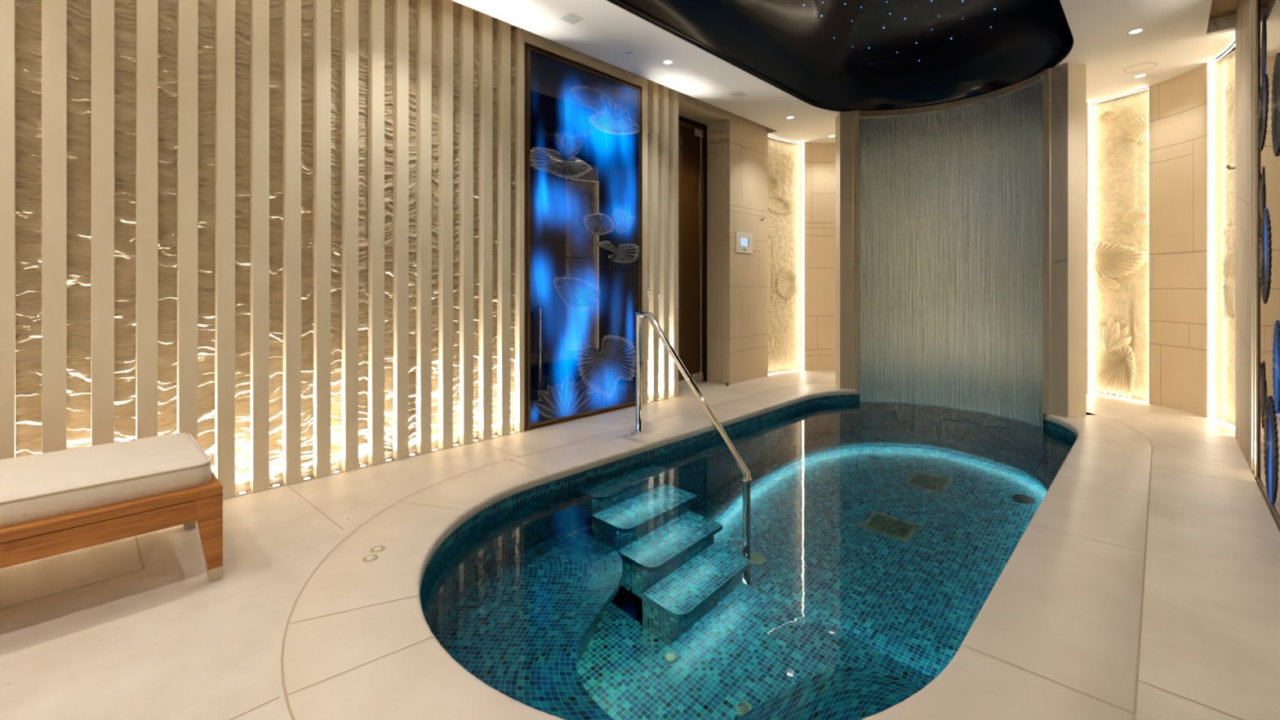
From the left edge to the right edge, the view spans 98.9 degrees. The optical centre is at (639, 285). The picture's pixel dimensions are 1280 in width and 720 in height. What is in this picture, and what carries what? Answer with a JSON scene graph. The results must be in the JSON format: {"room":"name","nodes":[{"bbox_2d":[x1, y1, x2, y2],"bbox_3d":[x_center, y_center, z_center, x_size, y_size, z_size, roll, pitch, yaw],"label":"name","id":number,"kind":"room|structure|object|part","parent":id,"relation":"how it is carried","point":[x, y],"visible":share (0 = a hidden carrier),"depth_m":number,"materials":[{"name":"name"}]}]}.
{"room":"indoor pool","nodes":[
{"label":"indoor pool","id":0,"kind":"room"},
{"bbox_2d":[15,0,669,493],"bbox_3d":[-2.043,-0.440,3.073,0.090,3.120,6.822,0,0,44],"label":"wall","id":1,"kind":"structure","parent":0,"point":[28,12],"depth_m":2.96,"materials":[{"name":"stone"}]},
{"bbox_2d":[0,0,15,459],"bbox_3d":[-2.741,-0.440,2.352,0.104,3.120,0.076,0,0,44],"label":"wall slat","id":2,"kind":"object","parent":1,"relation":"attached to","point":[7,7],"visible":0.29,"depth_m":2.33,"materials":[{"name":"wood"}]},
{"bbox_2d":[41,0,66,453],"bbox_3d":[-2.635,-0.440,2.463,0.104,3.120,0.076,0,0,44],"label":"wall slat","id":3,"kind":"object","parent":1,"relation":"attached to","point":[54,12],"visible":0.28,"depth_m":2.43,"materials":[{"name":"wood"}]},
{"bbox_2d":[90,0,114,445],"bbox_3d":[-2.529,-0.440,2.575,0.104,3.120,0.076,0,0,44],"label":"wall slat","id":4,"kind":"object","parent":1,"relation":"attached to","point":[102,11],"visible":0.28,"depth_m":2.54,"materials":[{"name":"wood"}]},
{"bbox_2d":[135,0,158,439],"bbox_3d":[-2.422,-0.440,2.686,0.104,3.120,0.076,0,0,44],"label":"wall slat","id":5,"kind":"object","parent":1,"relation":"attached to","point":[146,11],"visible":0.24,"depth_m":2.65,"materials":[{"name":"wood"}]},
{"bbox_2d":[176,0,198,443],"bbox_3d":[-2.316,-0.440,2.798,0.104,3.120,0.076,0,0,44],"label":"wall slat","id":6,"kind":"object","parent":1,"relation":"attached to","point":[187,122],"visible":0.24,"depth_m":2.76,"materials":[{"name":"wood"}]},
{"bbox_2d":[214,0,235,499],"bbox_3d":[-2.209,-0.440,2.909,0.104,3.120,0.076,0,0,44],"label":"wall slat","id":7,"kind":"object","parent":1,"relation":"attached to","point":[224,10],"visible":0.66,"depth_m":2.87,"materials":[{"name":"wood"}]},
{"bbox_2d":[249,0,269,493],"bbox_3d":[-2.103,-0.440,3.021,0.104,3.120,0.076,0,0,44],"label":"wall slat","id":8,"kind":"object","parent":1,"relation":"attached to","point":[260,9],"visible":0.86,"depth_m":2.98,"materials":[{"name":"wood"}]},
{"bbox_2d":[282,0,301,485],"bbox_3d":[-1.996,-0.440,3.132,0.104,3.120,0.076,0,0,44],"label":"wall slat","id":9,"kind":"object","parent":1,"relation":"attached to","point":[291,9],"visible":1,"depth_m":3.09,"materials":[{"name":"wood"}]},
{"bbox_2d":[312,0,330,478],"bbox_3d":[-1.890,-0.440,3.244,0.104,3.120,0.076,0,0,44],"label":"wall slat","id":10,"kind":"object","parent":1,"relation":"attached to","point":[321,8],"visible":0.97,"depth_m":3.21,"materials":[{"name":"wood"}]},
{"bbox_2d":[341,0,358,471],"bbox_3d":[-1.784,-0.440,3.355,0.104,3.120,0.076,0,0,44],"label":"wall slat","id":11,"kind":"object","parent":1,"relation":"attached to","point":[349,8],"visible":0.97,"depth_m":3.32,"materials":[{"name":"wood"}]},
{"bbox_2d":[367,0,384,466],"bbox_3d":[-1.677,-0.440,3.466,0.104,3.120,0.076,0,0,44],"label":"wall slat","id":12,"kind":"object","parent":1,"relation":"attached to","point":[375,15],"visible":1,"depth_m":3.43,"materials":[{"name":"wood"}]},
{"bbox_2d":[392,0,408,460],"bbox_3d":[-1.571,-0.440,3.578,0.104,3.120,0.076,0,0,44],"label":"wall slat","id":13,"kind":"object","parent":1,"relation":"attached to","point":[400,7],"visible":0.97,"depth_m":3.54,"materials":[{"name":"wood"}]},
{"bbox_2d":[415,0,431,454],"bbox_3d":[-1.464,-0.440,3.689,0.104,3.120,0.076,0,0,44],"label":"wall slat","id":14,"kind":"object","parent":1,"relation":"attached to","point":[424,7],"visible":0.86,"depth_m":3.65,"materials":[{"name":"wood"}]},
{"bbox_2d":[437,0,453,449],"bbox_3d":[-1.358,-0.440,3.801,0.104,3.120,0.076,0,0,44],"label":"wall slat","id":15,"kind":"object","parent":1,"relation":"attached to","point":[445,7],"visible":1,"depth_m":3.76,"materials":[{"name":"wood"}]},
{"bbox_2d":[457,4,473,444],"bbox_3d":[-1.251,-0.440,3.912,0.104,3.120,0.076,0,0,44],"label":"wall slat","id":16,"kind":"object","parent":1,"relation":"attached to","point":[465,235],"visible":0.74,"depth_m":3.87,"materials":[{"name":"wood"}]},
{"bbox_2d":[477,12,492,440],"bbox_3d":[-1.145,-0.440,4.024,0.104,3.120,0.076,0,0,44],"label":"wall slat","id":17,"kind":"object","parent":1,"relation":"attached to","point":[485,21],"visible":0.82,"depth_m":3.99,"materials":[{"name":"wood"}]},
{"bbox_2d":[496,19,510,436],"bbox_3d":[-1.039,-0.440,4.135,0.104,3.120,0.076,0,0,44],"label":"wall slat","id":18,"kind":"object","parent":1,"relation":"attached to","point":[503,41],"visible":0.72,"depth_m":4.10,"materials":[{"name":"wood"}]},
{"bbox_2d":[514,26,524,432],"bbox_3d":[-0.942,-0.440,4.236,0.104,3.120,0.046,0,0,44],"label":"wall slat","id":19,"kind":"object","parent":1,"relation":"attached to","point":[519,34],"visible":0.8,"depth_m":4.21,"materials":[{"name":"wood"}]},
{"bbox_2d":[524,42,642,431],"bbox_3d":[-0.439,-0.380,4.700,0.028,2.996,1.308,0,0,44],"label":"glass panel","id":20,"kind":"object","parent":1,"relation":"attached to","point":[584,123],"visible":1,"depth_m":4.60,"materials":[{"name":"blue glass"}]},
{"bbox_2d":[533,377,595,417],"bbox_3d":[-0.609,0.911,4.507,0.008,0.322,0.648,0,0,44],"label":"flower","id":21,"kind":"object","parent":20,"relation":"on","point":[553,397],"depth_m":4.49,"materials":[{"name":"blue glass"}]},
{"bbox_2d":[555,132,582,158],"bbox_3d":[-0.584,-1.159,4.533,0.008,0.218,0.289,0,0,44],"label":"flower","id":22,"kind":"object","parent":20,"relation":"on","point":[567,144],"depth_m":4.53,"materials":[{"name":"blue glass"}]},
{"bbox_2d":[599,96,629,120],"bbox_3d":[-0.229,-1.579,4.906,0.008,0.203,0.381,0,0,44],"label":"flower","id":23,"kind":"object","parent":20,"relation":"on","point":[611,108],"depth_m":4.90,"materials":[{"name":"blue glass"}]},
{"bbox_2d":[611,206,635,233],"bbox_3d":[-0.147,-0.597,4.991,0.008,0.245,0.306,0,0,44],"label":"flower","id":24,"kind":"object","parent":20,"relation":"on","point":[623,218],"depth_m":4.98,"materials":[{"name":"blue glass"}]},
{"bbox_2d":[642,77,648,404],"bbox_3d":[0.012,-0.440,5.235,0.104,3.120,0.078,0,0,44],"label":"wall slat","id":25,"kind":"object","parent":1,"relation":"attached to","point":[645,82],"visible":0.3,"depth_m":5.20,"materials":[{"name":"wood"}]},
{"bbox_2d":[648,80,658,401],"bbox_3d":[0.119,-0.440,5.347,0.104,3.120,0.074,0,0,44],"label":"wall slat","id":26,"kind":"object","parent":1,"relation":"attached to","point":[653,91],"visible":0.64,"depth_m":5.31,"materials":[{"name":"wood"}]},
{"bbox_2d":[658,84,668,399],"bbox_3d":[0.225,-0.440,5.458,0.104,3.120,0.076,0,0,44],"label":"wall slat","id":27,"kind":"object","parent":1,"relation":"attached to","point":[663,90],"visible":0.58,"depth_m":5.41,"materials":[{"name":"wood"}]},
{"bbox_2d":[453,0,1239,88],"bbox_3d":[0.052,-2.015,2.328,4.180,0.030,8.640,0,0,44],"label":"trim","id":28,"kind":"structure","parent":1,"relation":"attached to","point":[1219,8],"depth_m":3.95,"materials":[{"name":"brown paint"}]},
{"bbox_2d":[0,369,1279,719],"bbox_3d":[0.126,1.120,3.309,5.411,0.001,10.160,0,0,44],"label":"floor","id":29,"kind":"structure","parent":0,"point":[134,628],"depth_m":2.00,"materials":[{"name":"stone"}]},
{"bbox_2d":[0,432,222,582],"bbox_3d":[-2.554,0.888,1.583,0.683,0.464,2.066,0,0,44],"label":"lounger","id":30,"kind":"object","parent":29,"relation":"on","point":[54,503],"visible":1,"depth_m":1.94,"materials":[{"name":"white fabric"}]},
{"bbox_3d":[-2.554,0.779,1.582,0.680,0.034,2.064,0,0,44],"label":"rail","id":31,"kind":"part","parent":30,"relation":"part of","materials":[{"name":"brown wood"}]},
{"bbox_2d":[0,433,211,528],"bbox_3d":[-2.560,0.721,1.605,0.636,0.129,2.001,0,0,44],"label":"cushion","id":32,"kind":"object","parent":30,"relation":"on","point":[42,486],"depth_m":1.97,"materials":[{"name":"beige fabric"}]},
{"bbox_3d":[-1.652,0.933,2.089,0.078,0.274,0.088,0,0,44],"label":"leg","id":33,"kind":"part","parent":30,"relation":"part of","materials":[{"name":"brown wood"}]},
{"bbox_3d":[-1.841,0.779,2.279,0.610,0.034,0.070,0,0,44],"label":"rail","id":34,"kind":"part","parent":30,"relation":"part of","materials":[{"name":"brown wood"}]},
{"bbox_2d":[235,489,251,497],"bbox_3d":[-2.145,1.117,2.955,0.068,0.004,0.068,0,0,44],"label":"uplight","id":35,"kind":"object","parent":29,"relation":"on","point":[248,491],"visible":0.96,"depth_m":2.95,"materials":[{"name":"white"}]},
{"bbox_2d":[269,481,284,488],"bbox_3d":[-2.039,1.117,3.066,0.068,0.004,0.068,0,0,44],"label":"uplight","id":36,"kind":"object","parent":29,"relation":"on","point":[278,484],"visible":0.96,"depth_m":3.06,"materials":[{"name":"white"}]},
{"bbox_2d":[301,475,315,481],"bbox_3d":[-1.932,1.117,3.178,0.068,0.004,0.068,0,0,44],"label":"uplight","id":37,"kind":"object","parent":29,"relation":"on","point":[311,477],"visible":0.94,"depth_m":3.18,"materials":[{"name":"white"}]},
{"bbox_2d":[330,469,344,475],"bbox_3d":[-1.826,1.117,3.289,0.068,0.004,0.068,0,0,44],"label":"uplight","id":38,"kind":"object","parent":29,"relation":"on","point":[337,471],"visible":0.91,"depth_m":3.29,"materials":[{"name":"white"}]},
{"bbox_2d":[358,462,371,468],"bbox_3d":[-1.720,1.117,3.401,0.068,0.004,0.068,0,0,44],"label":"uplight","id":39,"kind":"object","parent":29,"relation":"on","point":[364,465],"visible":0.88,"depth_m":3.40,"materials":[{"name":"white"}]},
{"bbox_2d":[384,457,395,462],"bbox_3d":[-1.613,1.117,3.512,0.068,0.004,0.068,0,0,44],"label":"uplight","id":40,"kind":"object","parent":29,"relation":"on","point":[388,460],"visible":0.88,"depth_m":3.51,"materials":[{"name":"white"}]},
{"bbox_2d":[408,452,419,457],"bbox_3d":[-1.507,1.117,3.623,0.068,0.004,0.068,0,0,44],"label":"uplight","id":41,"kind":"object","parent":29,"relation":"on","point":[415,454],"visible":0.86,"depth_m":3.62,"materials":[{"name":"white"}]},
{"bbox_2d":[431,447,441,452],"bbox_3d":[-1.400,1.117,3.735,0.068,0.004,0.068,0,0,44],"label":"uplight","id":42,"kind":"object","parent":29,"relation":"on","point":[436,449],"visible":0.86,"depth_m":3.73,"materials":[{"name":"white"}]},
{"bbox_2d":[453,442,462,447],"bbox_3d":[-1.294,1.117,3.846,0.068,0.004,0.068,0,0,44],"label":"uplight","id":43,"kind":"object","parent":29,"relation":"on","point":[458,444],"visible":0.86,"depth_m":3.85,"materials":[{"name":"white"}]},
{"bbox_2d":[473,438,482,442],"bbox_3d":[-1.187,1.117,3.958,0.068,0.004,0.068,0,0,44],"label":"uplight","id":44,"kind":"object","parent":29,"relation":"on","point":[476,440],"visible":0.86,"depth_m":3.96,"materials":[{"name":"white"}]},
{"bbox_2d":[492,434,501,438],"bbox_3d":[-1.081,1.117,4.069,0.068,0.004,0.068,0,0,44],"label":"uplight","id":45,"kind":"object","parent":29,"relation":"on","point":[494,436],"visible":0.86,"depth_m":4.06,"materials":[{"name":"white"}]},
{"bbox_2d":[510,430,518,434],"bbox_3d":[-0.975,1.117,4.181,0.068,0.004,0.068,0,0,44],"label":"uplight","id":46,"kind":"object","parent":29,"relation":"on","point":[513,431],"visible":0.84,"depth_m":4.18,"materials":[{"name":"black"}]},
{"bbox_2d":[283,382,1151,719],"bbox_3d":[1.149,1.150,3.449,2.998,0.061,5.772,0,0,44],"label":"surround","id":47,"kind":"object","parent":29,"relation":"on","point":[1055,637],"depth_m":1.93,"materials":[{"name":"stone"}]},
{"bbox_2d":[361,554,377,562],"bbox_3d":[-1.109,1.117,2.248,0.060,0.006,0.060,0,0,44],"label":"button","id":48,"kind":"object","parent":47,"relation":"on","point":[373,557],"visible":1,"depth_m":2.24,"materials":[{"name":"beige metal"}]},
{"bbox_2d":[369,545,385,552],"bbox_3d":[-1.117,1.117,2.328,0.060,0.006,0.060,0,0,44],"label":"button","id":49,"kind":"object","parent":47,"relation":"on","point":[380,548],"visible":1,"depth_m":2.32,"materials":[{"name":"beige metal"}]},
{"bbox_2d":[422,395,1077,577],"bbox_3d":[1.330,1.925,3.639,2.250,1.510,5.550,0,0,44],"label":"swimming pool","id":50,"kind":"object","parent":47,"relation":"in","point":[551,486],"visible":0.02,"depth_m":3.72,"materials":[{"name":"tile"}]},
{"bbox_2d":[634,311,751,481],"bbox_3d":[0.341,1.439,3.873,0.150,2.482,1.063,0,0,-40],"label":"handrail","id":51,"kind":"object","parent":50,"relation":"on","point":[736,457],"visible":0.64,"depth_m":3.95,"materials":[{"name":"silver metal"}]},
{"bbox_2d":[420,400,1075,719],"bbox_3d":[1.330,1.245,3.639,2.244,0.001,5.544,0,0,44],"label":"pool water","id":52,"kind":"object","parent":50,"relation":"in","point":[865,541],"visible":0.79,"depth_m":2.39,"materials":[{"name":"teal liquid"}]},
{"bbox_2d":[835,62,1086,426],"bbox_3d":[3.150,-0.290,5.577,2.208,3.220,0.751,0,0,44],"label":"wall","id":53,"kind":"structure","parent":47,"relation":"on","point":[961,225],"depth_m":5.51,"materials":[{"name":"grey"}]},
{"bbox_3d":[2.278,-0.391,5.945,0.197,3.019,0.012,0,0,18],"label":"panel","id":54,"kind":"part","parent":53,"relation":"part of","materials":[{"name":"gold metal"}]},
{"bbox_3d":[3.082,-1.845,5.491,1.630,0.040,0.400,0,0,44],"label":"spout","id":55,"kind":"part","parent":53,"relation":"part of","materials":[{"name":"black metal"}]},
{"bbox_3d":[3.596,-0.391,4.743,0.012,3.019,0.197,0,0,-23],"label":"panel","id":56,"kind":"part","parent":53,"relation":"part of","materials":[{"name":"beige stone"}]},
{"bbox_2d":[678,91,768,384],"bbox_3d":[0.492,-0.440,6.603,1.301,3.120,1.830,0,0,44],"label":"wall pier","id":57,"kind":"object","parent":29,"relation":"on","point":[737,146],"visible":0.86,"depth_m":6.38,"materials":[{"name":"stone"}]},
{"bbox_2d":[668,88,678,397],"bbox_3d":[0.329,-0.440,5.568,0.104,3.120,0.072,0,0,44],"label":"wall slat","id":58,"kind":"object","parent":57,"relation":"attached to","point":[673,95],"visible":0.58,"depth_m":5.52,"materials":[{"name":"wood"}]},
{"bbox_2d":[678,115,706,382],"bbox_3d":[0.463,-0.384,6.119,0.089,3.008,0.910,0,0,44],"label":"door","id":59,"kind":"structure","parent":57,"relation":"attached to","point":[692,143],"depth_m":6.29,"materials":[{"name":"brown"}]},
{"bbox_2d":[735,231,752,253],"bbox_3d":[1.224,-0.510,6.422,0.010,0.244,0.350,0,0,44],"label":"control panel","id":60,"kind":"object","parent":57,"relation":"attached to","point":[744,241],"visible":1,"depth_m":6.41,"materials":[{"name":"beige plastic"}]},
{"bbox_2d":[1235,0,1250,468],"bbox_3d":[4.110,-0.440,3.656,0.121,3.120,0.965,0,0,44],"label":"wall pier","id":61,"kind":"object","parent":29,"relation":"on","point":[1242,29],"visible":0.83,"depth_m":3.62,"materials":[{"name":"stone"}]},
{"bbox_2d":[1226,164,1235,169],"bbox_3d":[4.364,-0.878,4.045,0.051,0.037,0.020,0,0,44],"label":"wall hook","id":62,"kind":"object","parent":61,"relation":"attached to","point":[1228,167],"visible":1,"depth_m":4.04,"materials":[{"name":"gold metal"}]},
{"bbox_2d":[452,0,1235,142],"bbox_3d":[0.543,-2.087,2.841,4.015,0.376,10.060,0,0,44],"label":"ceiling","id":63,"kind":"structure","parent":0,"point":[831,61],"depth_m":4.69,"materials":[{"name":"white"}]},
{"bbox_2d":[560,12,584,25],"bbox_3d":[-0.483,-1.898,3.890,0.124,0.004,0.124,0,0,44],"label":"ceiling speaker","id":64,"kind":"object","parent":63,"relation":"attached to","point":[571,18],"visible":1,"depth_m":3.89,"materials":[{"name":"grey"}]},
{"bbox_2d":[662,59,673,64],"bbox_3d":[0.236,-1.898,4.642,0.096,0.004,0.096,0,0,44],"label":"recessed light","id":65,"kind":"object","parent":63,"relation":"in","point":[666,61],"visible":1,"depth_m":4.64,"materials":[{"name":"white paint"}]},
{"bbox_2d":[728,90,746,97],"bbox_3d":[0.970,-1.898,5.416,0.124,0.004,0.124,0,0,44],"label":"ceiling speaker","id":66,"kind":"object","parent":63,"relation":"attached to","point":[737,94],"visible":1,"depth_m":5.42,"materials":[{"name":"grey"}]},
{"bbox_2d":[786,115,794,119],"bbox_3d":[1.692,-1.898,6.168,0.096,0.004,0.096,0,0,44],"label":"recessed light","id":67,"kind":"object","parent":63,"relation":"in","point":[788,117],"visible":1,"depth_m":6.17,"materials":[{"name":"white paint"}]},
{"bbox_2d":[1127,28,1144,34],"bbox_3d":[3.696,-1.898,4.082,0.096,0.004,0.096,0,0,44],"label":"recessed light","id":68,"kind":"object","parent":63,"relation":"in","point":[1136,30],"visible":1,"depth_m":4.08,"materials":[{"name":"white paint"}]},
{"bbox_2d":[1123,62,1157,72],"bbox_3d":[4.353,-1.899,4.761,0.220,0.003,0.220,0,0,44],"label":"ceiling speaker","id":69,"kind":"object","parent":63,"relation":"attached to","point":[1145,66],"visible":1,"depth_m":4.75,"materials":[{"name":"grey"}]},
{"bbox_2d":[1133,73,1147,78],"bbox_3d":[4.522,-1.898,4.946,0.096,0.004,0.096,0,0,44],"label":"recessed light","id":70,"kind":"object","parent":63,"relation":"in","point":[1143,74],"visible":1,"depth_m":4.94,"materials":[{"name":"white paint"}]},
{"bbox_2d":[800,58,1222,418],"bbox_3d":[3.482,-0.400,5.939,4.168,3.040,1.480,0,0,44],"label":"wall","id":71,"kind":"structure","parent":0,"point":[1179,106],"depth_m":5.03,"materials":[{"name":"stone"}]},
{"bbox_2d":[768,135,803,373],"bbox_3d":[1.833,-0.400,7.084,0.779,3.040,0.130,0,0,-35],"label":"relief panel","id":72,"kind":"object","parent":71,"relation":"attached to","point":[784,156],"visible":0.8,"depth_m":7.19,"materials":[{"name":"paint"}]},
{"bbox_2d":[1088,87,1148,401],"bbox_3d":[4.803,-0.400,5.444,0.103,3.040,0.584,0,0,-23],"label":"relief panel","id":73,"kind":"object","parent":71,"relation":"attached to","point":[1118,152],"visible":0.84,"depth_m":5.49,"materials":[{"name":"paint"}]},
{"bbox_2d":[1093,317,1132,352],"bbox_3d":[4.778,0.502,5.545,0.058,0.363,0.323,0,0,-25],"label":"flower","id":74,"kind":"object","parent":73,"relation":"on","point":[1111,335],"depth_m":5.53,"materials":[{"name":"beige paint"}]},
{"bbox_2d":[1209,44,1235,427],"bbox_3d":[4.688,-0.400,4.318,0.125,3.040,0.736,0,0,34],"label":"relief panel","id":75,"kind":"object","parent":71,"relation":"attached to","point":[1228,70],"visible":0.34,"depth_m":4.52,"materials":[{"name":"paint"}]},
{"bbox_3d":[1.180,-0.440,0.602,0.100,3.120,7.700,0,0,44],"label":"wall","id":76,"kind":"structure","parent":0,"visible":0},
{"bbox_2d":[1250,0,1253,471],"bbox_3d":[3.749,-0.440,3.299,0.090,3.120,0.050,0,0,44],"label":"wall slat","id":77,"kind":"object","parent":76,"relation":"attached to","point":[1251,1],"visible":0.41,"depth_m":3.31,"materials":[{"name":"wood"}]},
{"bbox_2d":[1253,0,1256,477],"bbox_3d":[3.651,-0.440,3.196,0.090,3.120,0.065,0,0,44],"label":"wall slat","id":78,"kind":"object","parent":76,"relation":"attached to","point":[1254,1],"visible":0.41,"depth_m":3.20,"materials":[{"name":"wood"}]},
{"bbox_2d":[1256,0,1279,532],"bbox_3d":[3.052,-0.380,2.623,0.028,2.996,1.306,0,0,44],"label":"glass panel","id":79,"kind":"object","parent":76,"relation":"attached to","point":[1268,11],"visible":1,"depth_m":2.78,"materials":[{"name":"black glass"}]},
{"bbox_2d":[1259,166,1264,226],"bbox_3d":[3.371,-0.479,2.971,0.008,0.322,0.198,0,0,44],"label":"flower","id":80,"kind":"object","parent":79,"relation":"on","point":[1262,168],"depth_m":2.94,"materials":[{"name":"clear glass"}]},
{"bbox_2d":[1259,360,1266,428],"bbox_3d":[3.348,0.581,2.947,0.008,0.362,0.224,0,0,44],"label":"flower","id":81,"kind":"object","parent":79,"relation":"on","point":[1263,363],"depth_m":2.91,"materials":[{"name":"clear glass"}]},
{"bbox_2d":[1260,15,1265,84],"bbox_3d":[3.339,-1.259,2.937,0.008,0.362,0.184,0,0,44],"label":"flower","id":82,"kind":"object","parent":79,"relation":"on","point":[1263,20],"depth_m":2.91,"materials":[{"name":"clear glass"}]}
]}

